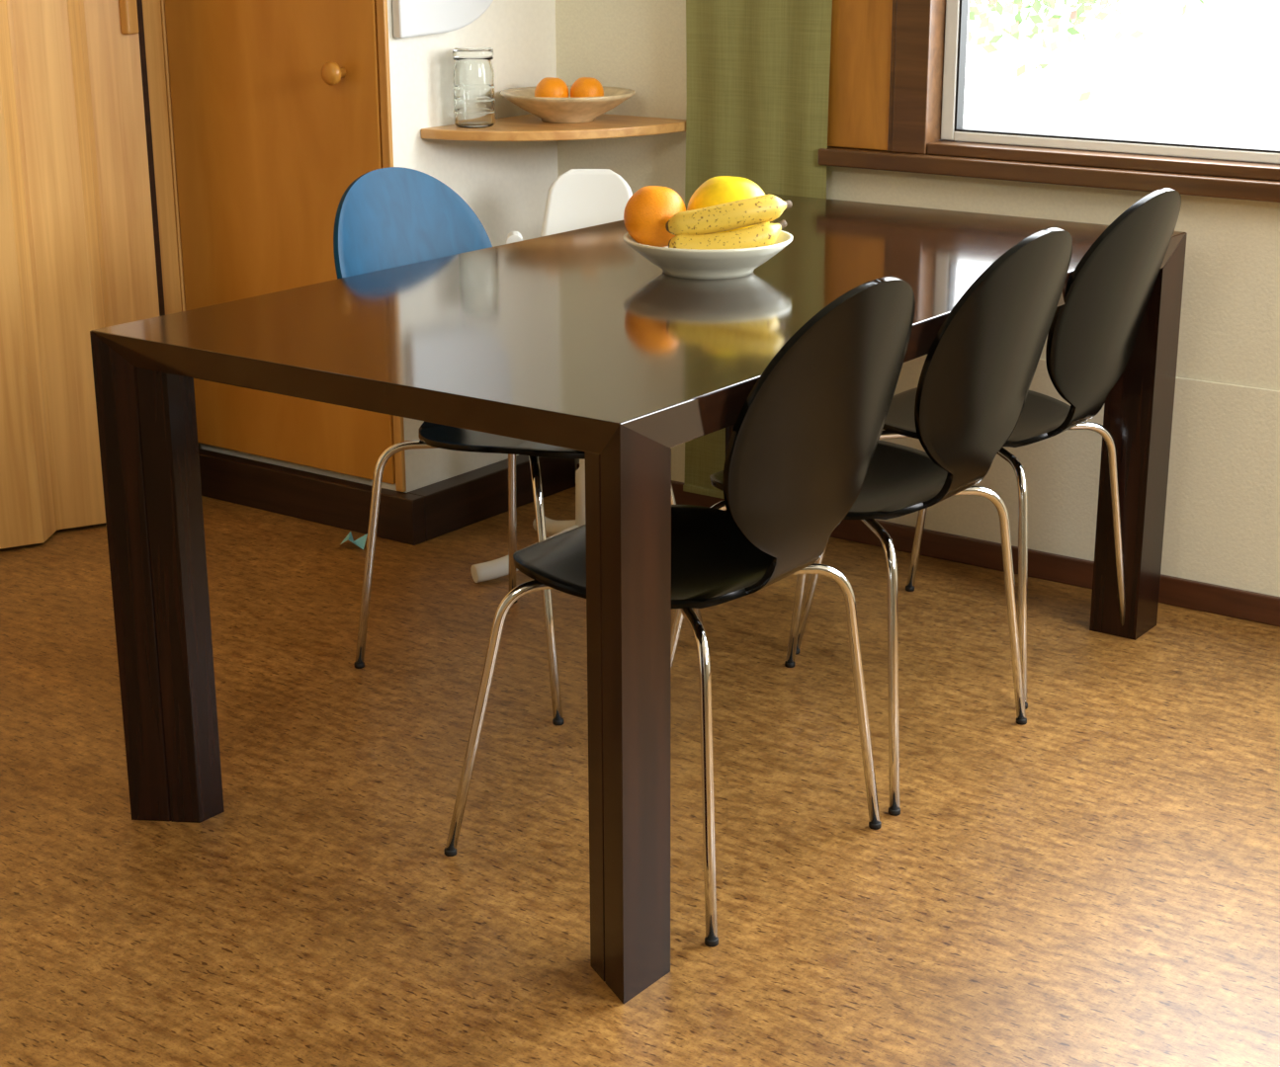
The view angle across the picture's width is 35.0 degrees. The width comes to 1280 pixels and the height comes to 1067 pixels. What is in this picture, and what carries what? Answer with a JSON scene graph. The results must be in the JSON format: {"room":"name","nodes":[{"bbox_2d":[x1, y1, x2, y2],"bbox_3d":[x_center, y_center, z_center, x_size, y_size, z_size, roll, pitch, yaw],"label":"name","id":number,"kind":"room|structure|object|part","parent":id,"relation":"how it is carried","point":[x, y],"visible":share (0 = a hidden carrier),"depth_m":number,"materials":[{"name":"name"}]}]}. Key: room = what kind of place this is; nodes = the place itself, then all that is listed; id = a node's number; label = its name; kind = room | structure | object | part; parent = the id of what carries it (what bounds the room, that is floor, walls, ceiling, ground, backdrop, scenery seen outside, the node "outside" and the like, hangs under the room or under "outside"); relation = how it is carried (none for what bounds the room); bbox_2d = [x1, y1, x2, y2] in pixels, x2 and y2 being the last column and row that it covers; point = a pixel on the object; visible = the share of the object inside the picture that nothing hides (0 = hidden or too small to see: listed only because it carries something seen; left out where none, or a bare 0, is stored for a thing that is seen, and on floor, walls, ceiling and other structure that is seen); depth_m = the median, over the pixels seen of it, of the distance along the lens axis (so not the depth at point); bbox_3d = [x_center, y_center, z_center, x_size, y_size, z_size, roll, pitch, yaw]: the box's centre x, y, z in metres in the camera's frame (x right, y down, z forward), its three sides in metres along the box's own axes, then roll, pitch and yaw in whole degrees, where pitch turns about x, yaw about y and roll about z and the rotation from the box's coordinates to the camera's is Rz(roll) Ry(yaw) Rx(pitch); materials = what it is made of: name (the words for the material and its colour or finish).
{"room":"dining room","nodes":[
{"label":"dining room","id":0,"kind":"room"},
{"bbox_2d":[198,442,371,485],"bbox_3d":[-1.059,-1.306,4.464,1.275,2.450,0.100,12,21,34],"label":"wall","id":1,"kind":"structure","parent":0,"point":[201,446],"depth_m":4.56,"materials":[{"name":"white paint"}]},
{"bbox_2d":[160,0,198,443],"bbox_3d":[-1.034,-1.225,4.371,0.018,2.149,0.018,12,21,34],"label":"trim","id":2,"kind":"structure","parent":1,"relation":"attached to","point":[162,4],"depth_m":4.48,"materials":[{"name":"brown wood"}]},
{"bbox_2d":[164,0,395,484],"bbox_3d":[-0.786,-1.150,4.185,0.615,2.085,0.070,12,21,34],"label":"door leaf","id":3,"kind":"structure","parent":1,"relation":"in","point":[268,151],"depth_m":4.34,"materials":[{"name":"brown wood"}]},
{"bbox_3d":[-0.619,-0.933,4.112,0.048,0.048,0.046,12,21,34],"label":"knob","id":4,"kind":"part","parent":3,"relation":"part of","materials":[{"name":"brown wood"}]},
{"bbox_2d":[198,448,426,545],"bbox_3d":[-0.759,-0.088,4.501,0.720,0.100,0.038,12,21,34],"label":"baseboard","id":5,"kind":"structure","parent":1,"relation":"attached to","point":[296,493],"depth_m":4.45,"materials":[{"name":"brown wood"}]},
{"bbox_2d":[370,0,557,493],"bbox_3d":[-0.385,-1.236,4.233,0.100,2.450,0.540,12,21,34],"label":"wall","id":6,"kind":"structure","parent":0,"point":[506,185],"depth_m":4.35,"materials":[{"name":"white paint"}]},
{"bbox_2d":[376,0,406,492],"bbox_3d":[-0.513,-1.116,4.014,0.022,2.149,0.012,12,21,34],"label":"trim","id":7,"kind":"structure","parent":6,"relation":"attached to","point":[382,5],"depth_m":4.09,"materials":[{"name":"brown wood"}]},
{"bbox_2d":[392,0,493,38],"bbox_3d":[-0.386,-1.248,4.114,0.024,0.458,0.340,12,21,34],"label":"wall-mounted panel","id":8,"kind":"object","parent":6,"relation":"attached to","point":[411,18],"visible":1,"depth_m":4.11,"materials":[{"name":"grey plastic"}]},
{"bbox_2d":[407,454,575,540],"bbox_3d":[-0.325,-0.099,4.531,0.054,0.100,0.522,12,21,34],"label":"baseboard","id":9,"kind":"structure","parent":6,"relation":"attached to","point":[452,504],"depth_m":4.46,"materials":[{"name":"brown wood"}]},
{"bbox_2d":[421,113,685,141],"bbox_3d":[-0.167,-0.846,4.244,0.375,0.020,0.455,12,21,34],"label":"corner shelf","id":10,"kind":"object","parent":6,"relation":"attached to","point":[526,128],"visible":0.9,"depth_m":4.17,"materials":[{"name":"brown wood"}]},
{"bbox_2d":[452,46,495,128],"bbox_3d":[-0.342,-0.921,4.184,0.086,0.159,0.086,12,21,34],"label":"glass jar","id":11,"kind":"object","parent":10,"relation":"on","point":[473,86],"visible":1,"depth_m":4.15,"materials":[{"name":"clear glass"}]},
{"bbox_3d":[-0.343,-0.988,4.163,0.084,0.018,0.084,12,21,34],"label":"glass lid","id":12,"kind":"part","parent":11,"relation":"part of","materials":[{"name":"white"}]},
{"bbox_2d":[500,85,635,123],"bbox_3d":[-0.152,-0.905,4.297,0.286,0.061,0.286,12,21,34],"label":"stoneware bowl","id":13,"kind":"object","parent":10,"relation":"on","point":[568,110],"visible":0.93,"depth_m":4.22,"materials":[{"name":"beige ceramic"}]},
{"bbox_2d":[534,77,568,97],"bbox_3d":[-0.186,-0.928,4.290,0.072,0.070,0.072,12,21,34],"label":"orange","id":14,"kind":"object","parent":13,"relation":"in","point":[549,87],"visible":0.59,"depth_m":4.26,"materials":[{"name":"orange food"}]},
{"bbox_2d":[570,77,603,97],"bbox_3d":[-0.112,-0.929,4.291,0.072,0.070,0.072,12,21,34],"label":"orange","id":15,"kind":"object","parent":13,"relation":"in","point":[582,87],"visible":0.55,"depth_m":4.26,"materials":[{"name":"orange food"}]},
{"bbox_2d":[0,486,1279,1066],"bbox_3d":[-0.322,0.858,1.712,6.500,0.050,5.680,12,21,34],"label":"floor","id":16,"kind":"structure","parent":0,"point":[1093,881],"depth_m":2.97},
{"bbox_2d":[0,0,159,549],"bbox_3d":[-1.871,-0.791,3.223,0.062,2.190,2.700,12,21,34],"label":"door","id":17,"kind":"structure","parent":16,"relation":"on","point":[48,42],"depth_m":4.25,"materials":[{"name":"brown wood"}]},
{"bbox_3d":[-1.261,-1.053,4.056,0.006,2.190,0.012,12,21,34],"label":"hinge strip","id":18,"kind":"part","parent":17,"relation":"part of","materials":[{"name":"brown wood"}]},
{"bbox_3d":[-1.156,-1.097,4.196,0.006,2.190,0.012,12,21,34],"label":"hinge strip","id":19,"kind":"part","parent":17,"relation":"part of","materials":[{"name":"brown wood"}]},
{"bbox_2d":[119,0,138,34],"bbox_3d":[-1.069,-1.195,4.209,0.024,0.310,0.031,12,21,34],"label":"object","id":20,"kind":"structure","parent":17,"relation":"attached to","point":[128,20],"depth_m":4.24,"materials":[{"name":"brown wood"}]},
{"bbox_2d":[340,531,367,549],"bbox_3d":[-0.604,0.014,4.287,0.065,0.028,0.040,12,21,34],"label":"paper scrap","id":21,"kind":"object","parent":16,"relation":"on","point":[361,542],"visible":0.9,"depth_m":4.29,"materials":[{"name":"teal paper"}]},
{"bbox_2d":[333,167,708,725],"bbox_3d":[-0.231,-0.191,3.558,0.561,0.854,0.448,12,21,34],"label":"dining chair","id":22,"kind":"object","parent":16,"relation":"on","point":[388,217],"visible":0.46,"depth_m":3.55,"materials":[{"name":"blue plastic"}]},
{"bbox_3d":[-0.371,0.033,3.573,0.277,0.409,0.016,-2,17,-7],"label":"leg","id":23,"kind":"part","parent":22,"relation":"part of","materials":[{"name":"silver metal"}]},
{"bbox_3d":[-0.224,-0.028,3.767,0.016,0.409,0.277,-3,18,-10],"label":"leg","id":24,"kind":"part","parent":22,"relation":"part of","materials":[{"name":"silver metal"}]},
{"bbox_3d":[-0.168,0.078,3.426,0.032,0.409,0.277,-3,18,-10],"label":"leg","id":25,"kind":"part","parent":22,"relation":"part of","materials":[{"name":"silver metal"}]},
{"bbox_3d":[-0.015,0.015,3.628,0.277,0.409,0.032,-2,17,-7],"label":"leg","id":26,"kind":"part","parent":22,"relation":"part of","materials":[{"name":"silver metal"}]},
{"bbox_2d":[470,169,632,583],"bbox_3d":[-0.106,-0.311,4.054,0.395,0.784,0.390,6,18,18],"label":"swivel chair","id":27,"kind":"object","parent":16,"relation":"on","point":[578,199],"visible":0.2,"depth_m":4.11,"materials":[{"name":"white plastic"}]},
{"bbox_3d":[-0.243,-0.502,4.059,0.052,0.218,0.167,0,17,1],"label":"armrest","id":28,"kind":"part","parent":27,"relation":"part of","materials":[{"name":"white plastic"}]},
{"bbox_3d":[-0.224,0.039,4.098,0.242,0.091,0.037,-8,19,-25],"label":"arm","id":29,"kind":"part","parent":27,"relation":"part of","materials":[{"name":"white plastic"}]},
{"bbox_3d":[-0.162,-0.015,4.271,0.037,0.091,0.242,-8,19,-25],"label":"arm","id":30,"kind":"part","parent":27,"relation":"part of","materials":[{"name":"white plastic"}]},
{"bbox_3d":[-0.101,-0.555,4.135,0.262,0.367,0.077,0,17,1],"label":"backrest","id":31,"kind":"part","parent":27,"relation":"part of","materials":[{"name":"white plastic"}]},
{"bbox_2d":[89,193,1187,1004],"bbox_3d":[0.106,-0.054,3.307,0.909,0.740,1.690,12,21,34],"label":"dining table","id":32,"kind":"object","parent":16,"relation":"on","point":[575,339],"visible":0.76,"depth_m":2.85,"materials":[{"name":"brown wood"}]},
{"bbox_3d":[-0.691,0.069,2.922,0.091,0.739,0.100,12,21,34],"label":"leg","id":33,"kind":"part","parent":32,"relation":"part of","materials":[{"name":"brown wood"}]},
{"bbox_3d":[-0.029,0.210,2.464,0.091,0.739,0.100,12,21,34],"label":"leg","id":34,"kind":"part","parent":32,"relation":"part of","materials":[{"name":"brown wood"}]},
{"bbox_2d":[622,230,793,279],"bbox_3d":[0.108,-0.444,3.220,0.269,0.056,0.269,12,21,34],"label":"fruit bowl","id":35,"kind":"object","parent":32,"relation":"on","point":[698,264],"visible":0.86,"depth_m":3.13,"materials":[{"name":"beige ceramic"}]},
{"bbox_2d":[623,185,685,247],"bbox_3d":[0.024,-0.500,3.215,0.100,0.097,0.100,12,21,34],"label":"orange","id":36,"kind":"object","parent":35,"relation":"in","point":[646,213],"visible":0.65,"depth_m":3.18,"materials":[{"name":"orange food"}]},
{"bbox_2d":[668,219,786,250],"bbox_3d":[0.138,-0.453,3.145,0.188,0.058,0.056,-2,17,-6],"label":"banana","id":37,"kind":"object","parent":35,"relation":"in","point":[763,233],"visible":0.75,"depth_m":3.13,"materials":[{"name":"yellow food"}]},
{"bbox_2d":[665,194,792,236],"bbox_3d":[0.142,-0.492,3.152,0.202,0.066,0.058,-3,17,-8],"label":"banana","id":38,"kind":"object","parent":37,"relation":"on","point":[754,211],"visible":1,"depth_m":3.13,"materials":[{"name":"yellow food"}]},
{"bbox_2d":[686,175,769,234],"bbox_3d":[0.141,-0.508,3.247,0.134,0.123,0.134,12,21,34],"label":"melon","id":39,"kind":"object","parent":35,"relation":"in","point":[720,190],"visible":0.41,"depth_m":3.20,"materials":[{"name":"yellow food"}]},
{"bbox_3d":[0.241,-0.317,4.151,0.091,0.739,0.100,12,21,34],"label":"leg","id":40,"kind":"part","parent":32,"relation":"part of","materials":[{"name":"brown wood"}]},
{"bbox_3d":[0.904,-0.176,3.693,0.091,0.739,0.100,12,21,34],"label":"leg","id":41,"kind":"part","parent":32,"relation":"part of","materials":[{"name":"brown wood"}]},
{"bbox_2d":[443,276,915,947],"bbox_3d":[0.074,0.046,2.794,0.561,0.854,0.448,12,21,34],"label":"dining chair","id":42,"kind":"object","parent":16,"relation":"on","point":[804,441],"visible":0.88,"depth_m":2.63,"materials":[{"name":"black paint"}]},
{"bbox_3d":[-0.141,0.257,2.853,0.277,0.409,0.032,-2,17,-7],"label":"leg","id":43,"kind":"part","parent":42,"relation":"part of","materials":[{"name":"silver metal"}]},
{"bbox_3d":[0.069,0.299,2.715,0.016,0.409,0.277,-3,18,-10],"label":"leg","id":44,"kind":"part","parent":42,"relation":"part of","materials":[{"name":"silver metal"}]},
{"bbox_3d":[0.216,0.238,2.909,0.277,0.409,0.016,-2,17,-7],"label":"leg","id":45,"kind":"part","parent":42,"relation":"part of","materials":[{"name":"silver metal"}]},
{"bbox_2d":[671,227,1072,816],"bbox_3d":[0.360,-0.072,3.171,0.561,0.854,0.448,12,21,34],"label":"dining chair","id":46,"kind":"object","parent":16,"relation":"on","point":[979,370],"visible":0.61,"depth_m":2.99,"materials":[{"name":"black paint"}]},
{"bbox_3d":[0.145,0.138,3.231,0.277,0.409,0.032,-2,17,-7],"label":"leg","id":47,"kind":"part","parent":46,"relation":"part of","materials":[{"name":"silver metal"}]},
{"bbox_3d":[0.299,0.075,3.433,0.032,0.409,0.277,-3,18,-10],"label":"leg","id":48,"kind":"part","parent":46,"relation":"part of","materials":[{"name":"silver metal"}]},
{"bbox_3d":[0.355,0.180,3.092,0.016,0.409,0.277,-3,18,-10],"label":"leg","id":49,"kind":"part","parent":46,"relation":"part of","materials":[{"name":"silver metal"}]},
{"bbox_3d":[0.502,0.120,3.286,0.277,0.409,0.016,-2,17,-7],"label":"leg","id":50,"kind":"part","parent":46,"relation":"part of","materials":[{"name":"silver metal"}]},
{"bbox_2d":[795,187,1181,709],"bbox_3d":[0.626,-0.197,3.567,0.561,0.854,0.448,12,21,34],"label":"dining chair","id":51,"kind":"object","parent":16,"relation":"on","point":[1092,336],"visible":0.62,"depth_m":3.38,"materials":[{"name":"black paint"}]},
{"bbox_3d":[0.411,0.014,3.627,0.277,0.409,0.032,-2,17,-7],"label":"leg","id":52,"kind":"part","parent":51,"relation":"part of","materials":[{"name":"silver metal"}]},
{"bbox_3d":[0.564,-0.049,3.829,0.032,0.409,0.277,-3,18,-10],"label":"leg","id":53,"kind":"part","parent":51,"relation":"part of","materials":[{"name":"silver metal"}]},
{"bbox_3d":[0.621,0.056,3.488,0.016,0.409,0.277,-3,18,-10],"label":"leg","id":54,"kind":"part","parent":51,"relation":"part of","materials":[{"name":"silver metal"}]},
{"bbox_3d":[0.768,-0.004,3.682,0.277,0.409,0.016,-2,17,-7],"label":"leg","id":55,"kind":"part","parent":51,"relation":"part of","materials":[{"name":"silver metal"}]},
{"bbox_2d":[555,0,1279,471],"bbox_3d":[1.809,-0.895,3.116,5.025,2.450,0.140,12,21,34],"label":"wall","id":56,"kind":"structure","parent":0,"point":[1230,325],"depth_m":3.96,"materials":[{"name":"white paint"}]},
{"bbox_2d":[684,0,832,206],"bbox_3d":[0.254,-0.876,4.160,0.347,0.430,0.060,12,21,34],"label":"curtain","id":57,"kind":"object","parent":56,"relation":"attached to","point":[757,90],"depth_m":4.15,"materials":[{"name":"green fabric"}]},
{"bbox_2d":[577,463,1279,626],"bbox_3d":[1.829,0.281,3.367,4.869,0.055,0.017,12,21,34],"label":"baseboard","id":58,"kind":"structure","parent":56,"relation":"attached to","point":[1173,591],"depth_m":4.06,"materials":[{"name":"brown wood"}]},
{"bbox_2d":[670,354,1279,597],"bbox_3d":[1.860,0.075,3.287,4.799,0.395,0.006,12,21,34],"label":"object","id":59,"kind":"structure","parent":56,"relation":"attached to","point":[1222,519],"depth_m":3.86,"materials":[{"name":"paint"}]},
{"bbox_2d":[817,146,1279,202],"bbox_3d":[1.433,-0.542,3.386,2.615,0.034,0.054,12,21,34],"label":"sill","id":60,"kind":"structure","parent":56,"relation":"attached to","point":[1019,171],"depth_m":3.81,"materials":[{"name":"brown wood"}]},
{"bbox_2d":[827,0,1279,180],"bbox_3d":[1.448,-1.163,3.261,2.565,1.224,0.130,12,21,34],"label":"window","id":61,"kind":"structure","parent":56,"relation":"in","point":[861,30],"depth_m":3.97,"materials":[{"name":"orange wood"}]},
{"bbox_2d":[887,0,896,151],"bbox_3d":[0.494,-1.343,3.849,0.010,1.223,0.002,12,21,34],"label":"panel edge","id":62,"kind":"object","parent":61,"relation":"attached to","point":[894,19],"visible":1,"depth_m":3.99,"materials":[{"name":"brown wood"}]},
{"bbox_3d":[0.565,-1.336,3.876,0.075,1.194,0.130,12,21,34],"label":"frame","id":63,"kind":"part","parent":61,"relation":"part of","materials":[{"name":"brown wood"}]},
{"bbox_3d":[0.618,-1.314,3.866,0.029,1.110,0.045,12,21,34],"label":"sash","id":64,"kind":"part","parent":61,"relation":"part of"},
{"bbox_3d":[0.628,-1.318,3.848,0.004,1.092,0.028,12,21,34],"label":"sash gasket","id":65,"kind":"part","parent":61,"relation":"part of","materials":[{"name":"rubber"}]},
{"bbox_3d":[1.544,-0.570,3.377,2.335,0.022,0.125,12,21,34],"label":"frame bottom","id":66,"kind":"part","parent":61,"relation":"part of","materials":[{"name":"brown wood"}]},
{"bbox_3d":[1.545,-0.596,3.388,2.255,0.019,0.045,12,21,34],"label":"sash bottom","id":67,"kind":"part","parent":61,"relation":"part of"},
{"bbox_2d":[956,128,1279,153],"bbox_3d":[1.543,-0.605,3.378,2.250,0.004,0.028,12,21,34],"label":"bottom gasket","id":68,"kind":"object","parent":61,"relation":"attached to","point":[958,129],"visible":1,"depth_m":3.81,"materials":[{"name":"black rubber"}]},
{"label":"outside","id":69,"kind":"structure","parent":0,"visible":0},
{"bbox_2d":[963,3,1279,149],"bbox_3d":[5.978,-2.834,13.700,24.000,0.070,22.010,12,21,34],"label":"sky","id":70,"kind":"structure","parent":69,"point":[1212,77],"depth_m":16.01,"materials":[{"name":"white"}]},
{"bbox_2d":[967,0,1204,133],"bbox_3d":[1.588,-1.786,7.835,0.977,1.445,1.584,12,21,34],"label":"tree","id":71,"kind":"object","parent":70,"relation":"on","point":[1014,7],"visible":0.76,"depth_m":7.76,"materials":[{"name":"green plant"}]},
{"bbox_3d":[1.479,-1.609,7.929,0.116,1.051,0.016,12,21,34],"label":"stem","id":72,"kind":"part","parent":71,"relation":"part of","materials":[{"name":"white plastic"}]},
{"bbox_3d":[1.540,-1.595,7.887,0.026,1.050,0.016,12,21,34],"label":"stem","id":73,"kind":"part","parent":71,"relation":"part of","materials":[{"name":"white plastic"}]},
{"bbox_3d":[1.601,-1.583,7.845,0.096,1.051,0.016,12,21,34],"label":"stem","id":74,"kind":"part","parent":71,"relation":"part of","materials":[{"name":"white plastic"}]},
{"bbox_3d":[-2.590,-0.684,2.483,0.070,2.450,4.760,12,21,34],"label":"wall","id":75,"kind":"structure","parent":0,"visible":0},
{"bbox_2d":[136,0,165,316],"bbox_3d":[-1.086,-1.123,4.289,0.072,2.195,0.027,12,21,34],"label":"seal","id":76,"kind":"object","parent":75,"relation":"attached to","point":[138,2],"visible":0.07,"depth_m":4.37,"materials":[{"name":"black rubber"}]},
{"bbox_2d":[142,0,181,315],"bbox_3d":[-1.118,-1.172,4.371,0.130,2.250,0.103,12,21,34],"label":"trim","id":77,"kind":"structure","parent":75,"relation":"attached to","point":[151,12],"depth_m":4.46,"materials":[{"name":"brown wood"}]}
]}

